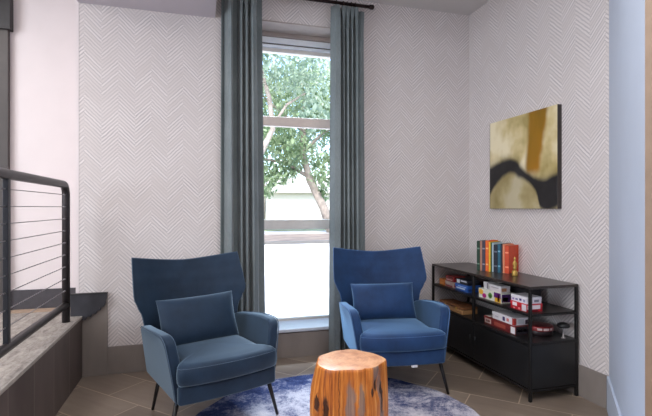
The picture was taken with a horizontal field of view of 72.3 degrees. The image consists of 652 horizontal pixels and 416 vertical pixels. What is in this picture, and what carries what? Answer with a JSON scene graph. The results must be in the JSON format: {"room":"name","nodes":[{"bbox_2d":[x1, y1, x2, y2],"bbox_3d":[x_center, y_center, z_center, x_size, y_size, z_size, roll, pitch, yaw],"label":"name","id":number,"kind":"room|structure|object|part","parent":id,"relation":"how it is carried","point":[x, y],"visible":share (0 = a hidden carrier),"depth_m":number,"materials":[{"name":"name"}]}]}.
{"room":"lounge","nodes":[
{"label":"lounge","id":0,"kind":"room"},
{"bbox_2d":[0,312,81,415],"bbox_3d":[-2.742,1.012,-0.274,3.774,0.456,6.970,0,0,-16],"label":"floor","id":1,"kind":"structure","parent":0,"point":[42,390],"depth_m":2.59,"materials":[{"name":"brown tile"}]},
{"bbox_2d":[0,167,69,357],"bbox_3d":[-1.355,0.297,1.529,0.051,0.974,3.282,0,0,-16],"label":"cable railing","id":2,"kind":"object","parent":1,"relation":"on","point":[9,343],"visible":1,"depth_m":2.35,"materials":[{"name":"grey metal"}]},
{"bbox_3d":[-1.527,0.253,2.134,0.024,0.825,0.032,0,0,-16],"label":"post","id":3,"kind":"part","parent":2,"relation":"part of","materials":[{"name":"black metal"}]},
{"bbox_3d":[-1.350,0.665,1.509,0.047,0.047,3.240,0,0,-16],"label":"rail","id":4,"kind":"part","parent":2,"relation":"part of","materials":[{"name":"grey metal"}]},
{"bbox_2d":[10,0,75,289],"bbox_3d":[-3.734,-0.510,3.172,3.746,2.600,0.200,0,0,-16],"label":"wall","id":5,"kind":"structure","parent":0,"point":[43,36],"depth_m":3.49,"materials":[{"name":"white paint"}]},
{"bbox_2d":[0,0,12,311],"bbox_3d":[-2.843,-0.423,3.283,0.920,2.413,0.068,0,0,-16],"label":"door","id":6,"kind":"structure","parent":5,"relation":"in","point":[6,6],"depth_m":3.38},
{"bbox_3d":[-2.834,-0.288,3.299,0.847,2.143,0.043,0,0,-16],"label":"panel","id":7,"kind":"part","parent":6,"relation":"part of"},
{"bbox_2d":[11,288,75,309],"bbox_3d":[-2.171,0.710,3.503,0.545,0.160,0.015,0,0,-16],"label":"baseboard","id":8,"kind":"structure","parent":5,"relation":"attached to","point":[17,296],"depth_m":3.47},
{"bbox_2d":[77,0,215,17],"bbox_3d":[-1.019,-1.663,2.237,0.979,0.293,2.460,0,0,-16],"label":"soffit","id":9,"kind":"structure","parent":0,"point":[203,8],"depth_m":3.33,"materials":[{"name":"grey paint"}]},
{"bbox_2d":[79,0,468,346],"bbox_3d":[-0.188,-0.285,3.917,3.484,3.050,0.320,0,0,-16],"label":"wall","id":10,"kind":"structure","parent":0,"point":[150,81],"depth_m":3.52,"materials":[{"name":"paper"}]},
{"bbox_2d":[11,308,54,313],"bbox_3d":[-2.150,0.780,3.441,0.540,0.005,0.114,0,0,-16],"label":"trim","id":11,"kind":"structure","parent":10,"relation":"attached to","point":[39,309],"depth_m":3.41,"materials":[{"name":"beige wood"}]},
{"bbox_2d":[0,316,81,394],"bbox_3d":[-0.882,0.792,0.087,0.006,0.019,6.648,0,0,-16],"label":"trim","id":12,"kind":"structure","parent":10,"relation":"attached to","point":[54,342],"depth_m":2.34,"materials":[{"name":"metal"}]},
{"bbox_2d":[76,0,78,292],"bbox_3d":[-1.873,-0.513,3.438,0.021,2.593,0.322,0,0,-16],"label":"trim","id":13,"kind":"structure","parent":10,"relation":"attached to","point":[77,3],"depth_m":3.28,"materials":[{"name":"white paint"}]},
{"bbox_2d":[70,292,107,319],"bbox_3d":[-1.737,0.718,3.277,0.245,0.196,0.033,0,0,-16],"label":"panel","id":14,"kind":"object","parent":10,"relation":"attached to","point":[84,305],"visible":1,"depth_m":3.26,"materials":[{"name":"black stone"}]},
{"bbox_2d":[82,295,107,376],"bbox_3d":[-1.712,0.935,3.310,0.169,0.610,0.016,0,0,-16],"label":"trim","id":15,"kind":"structure","parent":10,"relation":"attached to","point":[95,327],"depth_m":3.30,"materials":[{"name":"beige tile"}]},
{"bbox_2d":[108,330,328,374],"bbox_3d":[-0.152,1.137,3.754,3.076,0.207,0.014,0,0,-16],"label":"baseboard","id":16,"kind":"structure","parent":10,"relation":"attached to","point":[125,358],"depth_m":3.69,"materials":[{"name":"wood"}]},
{"bbox_2d":[262,20,329,332],"bbox_3d":[-0.241,-0.263,3.892,0.860,2.575,0.360,0,0,-16],"label":"window","id":17,"kind":"structure","parent":10,"relation":"in","point":[282,38],"depth_m":3.96,"materials":[{"name":"grey metal"}]},
{"bbox_3d":[-0.273,-1.432,4.005,0.820,0.020,0.066,0,0,-16],"label":"head rail","id":18,"kind":"part","parent":17,"relation":"part of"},
{"bbox_3d":[-0.272,-1.478,4.003,0.820,0.053,0.070,0,0,-16],"label":"head rail","id":19,"kind":"part","parent":17,"relation":"part of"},
{"bbox_3d":[-0.233,1.011,3.863,0.860,0.028,0.300,0,0,-16],"label":"sill","id":20,"kind":"part","parent":17,"relation":"part of","materials":[{"name":"paint"}]},
{"bbox_2d":[306,0,373,9],"bbox_3d":[-0.278,-1.722,3.665,1.409,0.044,0.117,0,0,-16],"label":"curtain rod","id":21,"kind":"object","parent":10,"relation":"attached to","point":[370,7],"visible":0.84,"depth_m":3.74,"materials":[{"name":"black metal"}]},
{"bbox_2d":[220,0,264,312],"bbox_3d":[-0.651,-0.231,3.526,0.363,2.918,0.150,0,0,-16],"label":"curtain","id":22,"kind":"object","parent":21,"relation":"hanging from","point":[242,154],"visible":0.8,"depth_m":3.52,"materials":[{"name":"fabric"}]},
{"bbox_2d":[329,4,364,351],"bbox_3d":[0.195,-0.231,3.761,0.350,2.918,0.143,0,0,-16],"label":"curtain","id":23,"kind":"object","parent":21,"relation":"hanging from","point":[347,176],"visible":0.79,"depth_m":3.73,"materials":[{"name":"fabric"}]},
{"bbox_2d":[56,347,607,415],"bbox_3d":[0.845,1.300,0.686,3.800,0.120,6.860,0,0,-16],"label":"floor","id":24,"kind":"structure","parent":0,"point":[484,391],"depth_m":2.99,"materials":[{"name":"tile"}]},
{"bbox_2d":[131,251,278,415],"bbox_3d":[-0.748,0.774,2.755,0.744,0.936,0.876,0,0,-36],"label":"wingback armchair","id":25,"kind":"object","parent":24,"relation":"on","point":[205,370],"visible":0.84,"depth_m":2.65,"materials":[{"name":"blue fabric"}]},
{"bbox_3d":[-1.041,1.124,2.752,0.072,0.235,0.026,0,0,13],"label":"leg","id":26,"kind":"part","parent":25,"relation":"part of","materials":[{"name":"black metal"}]},
{"bbox_3d":[-0.946,0.841,2.532,0.124,0.349,0.573,0,0,-36],"label":"arm","id":27,"kind":"part","parent":25,"relation":"part of","materials":[{"name":"blue fabric"}]},
{"bbox_3d":[-0.798,1.124,2.326,0.026,0.236,0.080,0,0,36],"label":"leg","id":28,"kind":"part","parent":25,"relation":"part of","materials":[{"name":"black metal"}]},
{"bbox_3d":[-0.918,0.647,2.991,0.732,0.669,0.293,0,0,-36],"label":"backrest","id":29,"kind":"part","parent":25,"relation":"part of","materials":[{"name":"blue fabric"}]},
{"bbox_2d":[156,291,238,345],"bbox_3d":[-0.790,0.689,2.777,0.496,0.288,0.193,0,0,-36],"label":"lumbar pillow","id":30,"kind":"object","parent":25,"relation":"on","point":[211,316],"visible":0.84,"depth_m":2.71,"materials":[{"name":"blue fabric"}]},
{"bbox_3d":[-0.699,0.968,2.689,0.566,0.096,0.648,0,0,-36],"label":"seat","id":31,"kind":"part","parent":25,"relation":"part of","materials":[{"name":"blue fabric"}]},
{"bbox_2d":[176,335,276,386],"bbox_3d":[-0.686,0.858,2.671,0.580,0.121,0.665,0,0,-36],"label":"seat cushion","id":32,"kind":"object","parent":25,"relation":"on","point":[210,362],"depth_m":2.46,"materials":[{"name":"blue fabric"}]},
{"bbox_3d":[-0.474,0.841,2.874,0.124,0.349,0.573,0,0,-36],"label":"arm","id":33,"kind":"part","parent":25,"relation":"part of","materials":[{"name":"blue fabric"}]},
{"bbox_3d":[-0.323,1.120,2.670,0.080,0.228,0.026,0,0,-18],"label":"leg","id":34,"kind":"part","parent":25,"relation":"part of","materials":[{"name":"black metal"}]},
{"bbox_2d":[196,374,478,415],"bbox_3d":[0.074,1.236,2.475,1.737,0.007,1.734,0,0,-16],"label":"round rug","id":35,"kind":"object","parent":24,"relation":"on","point":[292,394],"visible":0.58,"depth_m":2.84,"materials":[{"name":"blue fabric"}]},
{"bbox_2d":[310,349,387,415],"bbox_3d":[0.122,1.014,2.365,0.416,0.436,0.380,0,0,3],"label":"table","id":36,"kind":"object","parent":35,"relation":"on","point":[349,382],"visible":1,"depth_m":2.22,"materials":[{"name":"brown wood"}]},
{"bbox_2d":[333,246,449,393],"bbox_3d":[0.453,0.774,3.271,0.744,0.936,0.876,0,0,-8],"label":"wingback armchair","id":37,"kind":"object","parent":24,"relation":"on","point":[412,342],"visible":0.84,"depth_m":3.15,"materials":[{"name":"blue fabric"}]},
{"bbox_3d":[0.173,0.841,3.168,0.124,0.349,0.573,0,0,-8],"label":"arm","id":38,"kind":"part","parent":37,"relation":"part of","materials":[{"name":"blue fabric"}]},
{"bbox_3d":[0.414,0.647,3.559,0.732,0.669,0.293,0,0,-8],"label":"backrest","id":39,"kind":"part","parent":37,"relation":"part of","materials":[{"name":"blue fabric"}]},
{"bbox_2d":[351,282,416,319],"bbox_3d":[0.426,0.689,3.310,0.481,0.258,0.187,0,0,-8],"label":"lumbar pillow","id":40,"kind":"object","parent":37,"relation":"on","point":[391,300],"visible":0.8,"depth_m":3.25,"materials":[{"name":"blue fabric"}]},
{"bbox_2d":[360,318,445,351],"bbox_3d":[0.468,0.858,3.167,0.580,0.121,0.665,0,0,-8],"label":"seat cushion","id":41,"kind":"object","parent":37,"relation":"on","point":[394,334],"depth_m":2.89,"materials":[{"name":"blue fabric"}]},
{"bbox_3d":[0.465,0.968,3.190,0.566,0.096,0.648,0,0,-8],"label":"seat","id":42,"kind":"part","parent":37,"relation":"part of","materials":[{"name":"blue fabric"}]},
{"bbox_3d":[0.751,0.841,3.247,0.124,0.349,0.573,0,0,-8],"label":"arm","id":43,"kind":"part","parent":37,"relation":"part of","materials":[{"name":"blue fabric"}]},
{"bbox_3d":[0.787,1.124,2.995,0.080,0.236,0.026,0,0,11],"label":"leg","id":44,"kind":"part","parent":37,"relation":"part of","materials":[{"name":"black metal"}]},
{"bbox_2d":[432,262,577,402],"bbox_3d":[1.311,0.870,3.500,0.392,0.740,1.250,0,0,-16],"label":"shelf unit","id":45,"kind":"object","parent":24,"relation":"on","point":[533,363],"visible":0.77,"depth_m":3.02,"materials":[{"name":"metal"}]},
{"bbox_3d":[0.973,0.879,4.045,0.018,0.722,0.018,0,0,-16],"label":"corner post","id":46,"kind":"part","parent":45,"relation":"part of","materials":[{"name":"metal"}]},
{"bbox_2d":[439,278,445,284],"bbox_3d":[1.080,0.653,3.999,0.091,0.052,0.095,0,0,-16],"label":"box","id":47,"kind":"object","parent":45,"relation":"on","point":[442,280],"visible":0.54,"depth_m":3.99,"materials":[{"name":"orange cardboard"}]},
{"bbox_2d":[445,280,456,287],"bbox_3d":[1.118,0.654,3.871,0.116,0.050,0.131,0,0,-16],"label":"game box","id":48,"kind":"object","parent":45,"relation":"on","point":[450,284],"visible":0.59,"depth_m":3.84,"materials":[{"name":"cardboard"}]},
{"bbox_2d":[446,274,464,281],"bbox_3d":[1.123,0.605,3.874,0.116,0.046,0.123,0,0,-16],"label":"game box","id":49,"kind":"object","parent":48,"relation":"on","point":[452,278],"visible":0.76,"depth_m":3.83,"materials":[{"name":"red cardboard"}]},
{"bbox_2d":[440,299,477,314],"bbox_3d":[1.123,0.834,3.806,0.148,0.058,0.364,0,0,-16],"label":"wooden tray","id":50,"kind":"object","parent":45,"relation":"on","point":[460,307],"visible":0.87,"depth_m":3.71,"materials":[{"name":"beige wood"}]},
{"bbox_3d":[1.125,0.815,3.806,0.143,0.021,0.364,0,0,-16],"label":"case lid","id":51,"kind":"part","parent":50,"relation":"part of","materials":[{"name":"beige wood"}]},
{"bbox_3d":[1.057,1.022,3.741,0.010,0.272,0.609,0,0,-16],"label":"door","id":52,"kind":"part","parent":45,"relation":"part of","materials":[{"name":"black wood"}]},
{"bbox_2d":[455,283,480,292],"bbox_3d":[1.174,0.652,3.695,0.126,0.054,0.181,0,0,-16],"label":"game box","id":53,"kind":"object","parent":45,"relation":"on","point":[468,289],"visible":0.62,"depth_m":3.63,"materials":[{"name":"blue cardboard"}]},
{"bbox_2d":[456,278,479,285],"bbox_3d":[1.173,0.604,3.695,0.116,0.040,0.160,0,0,-16],"label":"game box","id":54,"kind":"object","parent":53,"relation":"on","point":[465,281],"visible":0.94,"depth_m":3.64,"materials":[{"name":"cardboard"}]},
{"bbox_3d":[1.174,0.594,3.695,0.115,0.020,0.160,0,0,-16],"label":"box lid","id":55,"kind":"part","parent":54,"relation":"part of","materials":[{"name":"cardboard"}]},
{"bbox_3d":[1.142,0.691,3.448,0.018,0.345,0.022,0,0,-16],"label":"divider post","id":56,"kind":"part","parent":45,"relation":"part of","materials":[{"name":"metal"}]},
{"bbox_2d":[465,276,488,286],"bbox_3d":[1.277,0.640,3.844,0.105,0.078,0.300,0,0,-16],"label":"game box","id":57,"kind":"object","parent":45,"relation":"on","point":[481,283],"visible":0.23,"depth_m":3.73,"materials":[{"name":"cardboard"}]},
{"bbox_3d":[1.141,0.687,3.452,0.018,0.016,1.214,0,0,-16],"label":"rail","id":58,"kind":"part","parent":45,"relation":"part of","materials":[{"name":"metal"}]},
{"bbox_2d":[477,240,484,270],"bbox_3d":[1.289,0.381,3.661,0.155,0.238,0.027,0,0,-43],"label":"book","id":59,"kind":"object","parent":45,"relation":"on","point":[478,242],"visible":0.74,"depth_m":3.61,"materials":[{"name":"paper"}]},
{"bbox_2d":[480,241,481,270],"bbox_3d":[1.302,0.381,3.642,0.150,0.238,0.016,0,0,-43],"label":"book","id":60,"kind":"object","parent":45,"relation":"on","point":[480,241],"visible":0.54,"depth_m":3.59,"materials":[{"name":"paper"}]},
{"bbox_2d":[482,241,484,270],"bbox_3d":[1.318,0.380,3.625,0.150,0.240,0.027,0,0,-43],"label":"book","id":61,"kind":"object","parent":45,"relation":"on","point":[483,242],"visible":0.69,"depth_m":3.58,"materials":[{"name":"paper"}]},
{"bbox_3d":[1.141,1.170,3.452,0.018,0.016,1.214,0,0,-16],"label":"rail","id":62,"kind":"part","parent":45,"relation":"part of","materials":[{"name":"metal"}]},
{"bbox_3d":[1.141,0.874,3.452,0.018,0.016,1.214,0,0,-16],"label":"rail","id":63,"kind":"part","parent":45,"relation":"part of","materials":[{"name":"metal"}]},
{"bbox_2d":[485,240,497,270],"bbox_3d":[1.339,0.377,3.606,0.155,0.245,0.027,0,0,-42],"label":"book","id":64,"kind":"object","parent":45,"relation":"on","point":[486,241],"visible":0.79,"depth_m":3.56,"materials":[{"name":"paper"}]},
{"bbox_2d":[489,241,498,271],"bbox_3d":[1.352,0.382,3.588,0.150,0.236,0.014,0,0,-43],"label":"book","id":65,"kind":"object","parent":45,"relation":"on","point":[492,241],"visible":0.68,"depth_m":3.54,"materials":[{"name":"paper"}]},
{"bbox_2d":[491,241,499,271],"bbox_3d":[1.361,0.384,3.578,0.150,0.232,0.010,0,0,-42],"label":"book","id":66,"kind":"object","parent":45,"relation":"on","point":[499,241],"visible":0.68,"depth_m":3.52,"materials":[{"name":"paper"}]},
{"bbox_2d":[479,287,512,303],"bbox_3d":[1.270,0.644,3.331,0.119,0.070,0.268,0,0,-16],"label":"game box","id":67,"kind":"object","parent":45,"relation":"on","point":[488,294],"visible":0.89,"depth_m":3.26,"materials":[{"name":"white cardboard"}]},
{"bbox_2d":[484,281,494,288],"bbox_3d":[1.241,0.582,3.392,0.061,0.052,0.060,0,0,-16],"label":"box","id":68,"kind":"object","parent":67,"relation":"on","point":[486,283],"visible":0.7,"depth_m":3.38,"materials":[{"name":"white cardboard"}]},
{"bbox_3d":[1.242,0.569,3.392,0.060,0.026,0.060,0,0,-16],"label":"box lid","id":69,"kind":"part","parent":68,"relation":"part of","materials":[{"name":"white cardboard"}]},
{"bbox_3d":[1.270,0.623,3.331,0.118,0.028,0.267,0,0,-16],"label":"box lid","id":70,"kind":"part","parent":67,"relation":"part of","materials":[{"name":"white cardboard"}]},
{"bbox_2d":[489,283,509,292],"bbox_3d":[1.277,0.585,3.285,0.081,0.046,0.136,0,0,-16],"label":"box","id":71,"kind":"object","parent":67,"relation":"on","point":[496,287],"visible":1,"depth_m":3.24,"materials":[{"name":"white cardboard"}]},
{"bbox_3d":[1.277,0.572,3.285,0.080,0.018,0.135,0,0,-16],"label":"box lid","id":72,"kind":"part","parent":71,"relation":"part of","materials":[{"name":"white cardboard"}]},
{"bbox_2d":[494,244,497,271],"bbox_3d":[1.385,0.392,3.552,0.150,0.216,0.031,0,0,-43],"label":"book","id":73,"kind":"object","parent":45,"relation":"on","point":[495,245],"visible":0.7,"depth_m":3.50,"materials":[{"name":"paper"}]},
{"bbox_2d":[492,242,501,271],"bbox_3d":[1.370,0.385,3.569,0.150,0.230,0.012,0,0,-43],"label":"book","id":74,"kind":"object","parent":45,"relation":"on","point":[494,243],"visible":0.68,"depth_m":3.52,"materials":[{"name":"paper"}]},
{"bbox_2d":[498,244,500,272],"bbox_3d":[1.405,0.389,3.530,0.150,0.222,0.024,0,0,-42],"label":"book","id":75,"kind":"object","parent":45,"relation":"on","point":[499,245],"visible":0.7,"depth_m":3.48,"materials":[{"name":"paper"}]},
{"bbox_3d":[1.222,1.022,3.156,0.010,0.272,0.595,0,0,-16],"label":"door","id":76,"kind":"part","parent":45,"relation":"part of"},
{"bbox_2d":[501,243,507,272],"bbox_3d":[1.419,0.387,3.515,0.150,0.226,0.013,0,0,-42],"label":"book","id":77,"kind":"object","parent":45,"relation":"on","point":[503,243],"visible":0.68,"depth_m":3.47,"materials":[{"name":"paper"}]},
{"bbox_3d":[1.316,0.509,3.502,0.382,0.018,1.250,0,0,-16],"label":"panel","id":78,"kind":"part","parent":45,"relation":"part of","materials":[{"name":"black wood"}]},
{"bbox_3d":[1.316,0.685,3.502,0.374,0.013,1.242,0,0,-16],"label":"shelf","id":79,"kind":"part","parent":45,"relation":"part of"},
{"bbox_2d":[484,314,527,334],"bbox_3d":[1.288,0.832,3.212,0.100,0.061,0.351,0,0,-16],"label":"game box","id":80,"kind":"object","parent":45,"relation":"on","point":[488,319],"visible":0.84,"depth_m":3.12,"materials":[{"name":"red cardboard"}]},
{"bbox_2d":[492,310,527,325],"bbox_3d":[1.308,0.776,3.179,0.118,0.052,0.236,0,0,-16],"label":"game box","id":81,"kind":"object","parent":80,"relation":"on","point":[506,316],"visible":0.93,"depth_m":3.13,"materials":[{"name":"white cardboard"}]},
{"bbox_3d":[1.309,0.761,3.180,0.117,0.021,0.235,0,0,-16],"label":"box lid","id":82,"kind":"part","parent":81,"relation":"part of","materials":[{"name":"white cardboard"}]},
{"bbox_2d":[503,243,512,272],"bbox_3d":[1.429,0.388,3.503,0.150,0.224,0.015,0,0,-42],"label":"book","id":83,"kind":"object","parent":45,"relation":"on","point":[508,243],"visible":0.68,"depth_m":3.45,"materials":[{"name":"paper"}]},
{"bbox_2d":[505,244,518,273],"bbox_3d":[1.452,0.393,3.490,0.165,0.214,0.033,0,0,-42],"label":"book","id":84,"kind":"object","parent":45,"relation":"on","point":[511,251],"visible":0.92,"depth_m":3.45,"materials":[{"name":"paper"}]},
{"bbox_2d":[512,257,517,275],"bbox_3d":[1.401,0.429,3.314,0.041,0.141,0.041,0,0,-16],"label":"figurine","id":85,"kind":"object","parent":45,"relation":"on","point":[514,271],"visible":1,"depth_m":3.30,"materials":[{"name":"gold metal"}]},
{"bbox_2d":[499,283,540,295],"bbox_3d":[1.445,0.629,3.336,0.120,0.100,0.310,0,0,-16],"label":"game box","id":86,"kind":"object","parent":45,"relation":"on","point":[514,289],"visible":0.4,"depth_m":3.23,"materials":[{"name":"black cardboard"}]},
{"bbox_2d":[510,300,542,311],"bbox_3d":[1.348,0.653,3.006,0.127,0.052,0.161,0,0,-16],"label":"game box","id":87,"kind":"object","parent":45,"relation":"on","point":[514,304],"visible":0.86,"depth_m":2.94,"materials":[{"name":"red cardboard"}]},
{"bbox_2d":[511,293,541,303],"bbox_3d":[1.347,0.604,3.006,0.120,0.044,0.155,0,0,-16],"label":"game box","id":88,"kind":"object","parent":87,"relation":"on","point":[519,297],"visible":0.97,"depth_m":2.96,"materials":[{"name":"white cardboard"}]},
{"bbox_3d":[1.347,0.591,3.007,0.119,0.018,0.154,0,0,-16],"label":"box lid","id":89,"kind":"part","parent":88,"relation":"part of","materials":[{"name":"white cardboard"}]},
{"bbox_3d":[1.348,0.637,3.007,0.126,0.021,0.160,0,0,-16],"label":"box lid","id":90,"kind":"part","parent":87,"relation":"part of","materials":[{"name":"red cardboard"}]},
{"bbox_3d":[1.309,0.879,2.859,0.018,0.722,0.018,0,0,-16],"label":"corner post","id":91,"kind":"part","parent":45,"relation":"part of","materials":[{"name":"metal"}]},
{"bbox_2d":[527,321,553,336],"bbox_3d":[1.478,0.831,3.090,0.174,0.063,0.175,0,0,-16],"label":"tin","id":92,"kind":"object","parent":45,"relation":"on","point":[544,329],"visible":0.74,"depth_m":3.02,"materials":[{"name":"red metal"}]},
{"bbox_3d":[1.478,0.815,3.090,0.174,0.030,0.174,0,0,-16],"label":"lid","id":93,"kind":"part","parent":92,"relation":"part of","materials":[{"name":"red metal"}]},
{"bbox_3d":[1.484,1.170,2.909,0.346,0.016,0.018,0,0,-16],"label":"rail","id":94,"kind":"part","parent":45,"relation":"part of","materials":[{"name":"metal"}]},
{"bbox_3d":[1.484,0.874,2.909,0.346,0.016,0.018,0,0,-16],"label":"rail","id":95,"kind":"part","parent":45,"relation":"part of","materials":[{"name":"metal"}]},
{"bbox_3d":[1.484,0.687,2.909,0.346,0.016,0.018,0,0,-16],"label":"rail","id":96,"kind":"part","parent":45,"relation":"part of","materials":[{"name":"metal"}]},
{"bbox_2d":[557,322,569,338],"bbox_3d":[1.583,0.810,2.977,0.080,0.105,0.080,0,0,-16],"label":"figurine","id":97,"kind":"object","parent":45,"relation":"on","point":[563,325],"visible":1,"depth_m":2.96,"materials":[{"name":"black metal"}]},
{"bbox_3d":[1.659,0.879,2.959,0.018,0.722,0.018,0,0,-16],"label":"corner post","id":98,"kind":"part","parent":45,"relation":"part of","materials":[{"name":"metal"}]},
{"bbox_2d":[357,0,489,14],"bbox_3d":[-1.002,-1.885,0.417,7.500,0.150,7.350,0,0,-16],"label":"ceiling","id":99,"kind":"structure","parent":0,"point":[463,7],"depth_m":3.96,"materials":[{"name":"grey paint"}]},
{"bbox_2d":[469,0,608,375],"bbox_3d":[1.639,-0.285,3.496,0.200,3.050,1.488,0,0,-16],"label":"wall","id":100,"kind":"structure","parent":0,"point":[526,56],"depth_m":3.13,"materials":[{"name":"paint"}]},
{"bbox_2d":[490,104,561,208],"bbox_3d":[1.523,-0.363,3.469,0.036,0.728,0.754,0,0,-16],"label":"abstract painting","id":101,"kind":"object","parent":100,"relation":"attached to","point":[526,149],"visible":1,"depth_m":3.40,"materials":[{"name":"fabric"}]},
{"bbox_2d":[564,364,606,408],"bbox_3d":[1.535,1.137,3.470,0.014,0.207,1.480,0,0,-16],"label":"baseboard","id":102,"kind":"structure","parent":100,"relation":"attached to","point":[592,384],"depth_m":2.85,"materials":[{"name":"beige tile"}]},
{"bbox_2d":[609,0,644,415],"bbox_3d":[1.555,-0.285,2.245,0.148,3.050,1.392,0,0,28],"label":"wall","id":103,"kind":"structure","parent":0,"point":[626,17],"depth_m":2.05,"materials":[{"name":"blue paint"}]},
{"bbox_2d":[607,376,621,415],"bbox_3d":[1.459,1.137,2.207,0.012,0.206,1.233,0,0,27],"label":"baseboard","id":104,"kind":"structure","parent":103,"relation":"attached to","point":[613,409],"depth_m":2.53,"materials":[{"name":"white paint"}]},
{"bbox_2d":[645,0,651,415],"bbox_3d":[1.814,-0.285,1.711,1.264,3.050,0.194,0,0,-1],"label":"door frame","id":105,"kind":"structure","parent":103,"relation":"attached to","point":[648,3],"depth_m":1.65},
{"label":"outside","id":106,"kind":"structure","parent":0,"visible":0},
{"bbox_2d":[264,243,328,316],"bbox_3d":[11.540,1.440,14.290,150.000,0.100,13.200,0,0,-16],"label":"ground","id":107,"kind":"structure","parent":106,"point":[296,275],"depth_m":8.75,"materials":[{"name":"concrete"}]},
{"bbox_2d":[262,53,329,152],"bbox_3d":[-1.834,-2.275,13.470,4.602,7.249,2.921,0,0,-16],"label":"street tree","id":108,"kind":"object","parent":107,"relation":"on","point":[278,71],"visible":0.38,"depth_m":13.55,"materials":[{"name":"green plant"}]},
{"bbox_2d":[264,240,328,244],"bbox_3d":[9.698,1.390,20.784,150.000,0.200,0.300,0,0,-16],"label":"kerb","id":109,"kind":"object","parent":107,"relation":"on","point":[314,241],"depth_m":17.54,"materials":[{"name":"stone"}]},
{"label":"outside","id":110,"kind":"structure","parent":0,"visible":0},
{"bbox_2d":[264,229,325,230],"bbox_3d":[-1.527,1.410,60.373,150.000,0.160,63.000,0,0,-16],"label":"lawn","id":111,"kind":"structure","parent":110,"point":[275,229],"depth_m":27.90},
{"bbox_2d":[263,64,329,218],"bbox_3d":[-2.798,-5.088,34.782,13.116,12.876,6.592,0,0,-26],"label":"street tree","id":112,"kind":"object","parent":111,"relation":"on","point":[308,133],"visible":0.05,"depth_m":34.40,"materials":[{"name":"green plant"}]},
{"bbox_2d":[266,177,329,219],"bbox_3d":[-5.124,-0.995,47.400,12.000,4.650,7.200,0,0,-16],"label":"house","id":113,"kind":"structure","parent":111,"relation":"on","point":[296,200],"depth_m":44.81,"materials":[{"name":"grey"}]},
{"bbox_3d":[-5.445,-0.245,44.133,1.000,1.050,0.010,0,0,-16],"label":"pane","id":114,"kind":"part","parent":113,"relation":"part of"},
{"bbox_3d":[-3.532,0.280,44.717,1.000,2.100,0.070,0,0,-16],"label":"house door","id":115,"kind":"part","parent":113,"relation":"part of","materials":[{"name":"white"}]},
{"bbox_3d":[-1.790,-0.245,45.170,1.000,1.050,0.010,0,0,-16],"label":"pane","id":116,"kind":"part","parent":113,"relation":"part of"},
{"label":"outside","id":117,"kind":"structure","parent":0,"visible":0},
{"bbox_2d":[264,233,328,240],"bbox_3d":[8.907,1.410,23.574,150.000,0.160,5.500,0,0,-16],"label":"planting","id":118,"kind":"object","parent":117,"point":[324,236],"depth_m":20.54,"materials":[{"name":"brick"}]},
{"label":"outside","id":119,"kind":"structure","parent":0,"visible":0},
{"bbox_2d":[264,230,326,233],"bbox_3d":[7.612,1.430,28.144,150.000,0.120,4.000,0,0,-16],"label":"street","id":120,"kind":"structure","parent":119,"point":[318,231],"depth_m":25.58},
{"bbox_2d":[263,59,329,232],"bbox_3d":[-1.181,-3.666,25.145,9.582,10.204,5.256,0,0,-16],"label":"street tree","id":121,"kind":"object","parent":120,"relation":"on","point":[289,155],"visible":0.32,"depth_m":24.64,"materials":[{"name":"green plant"}]}
]}

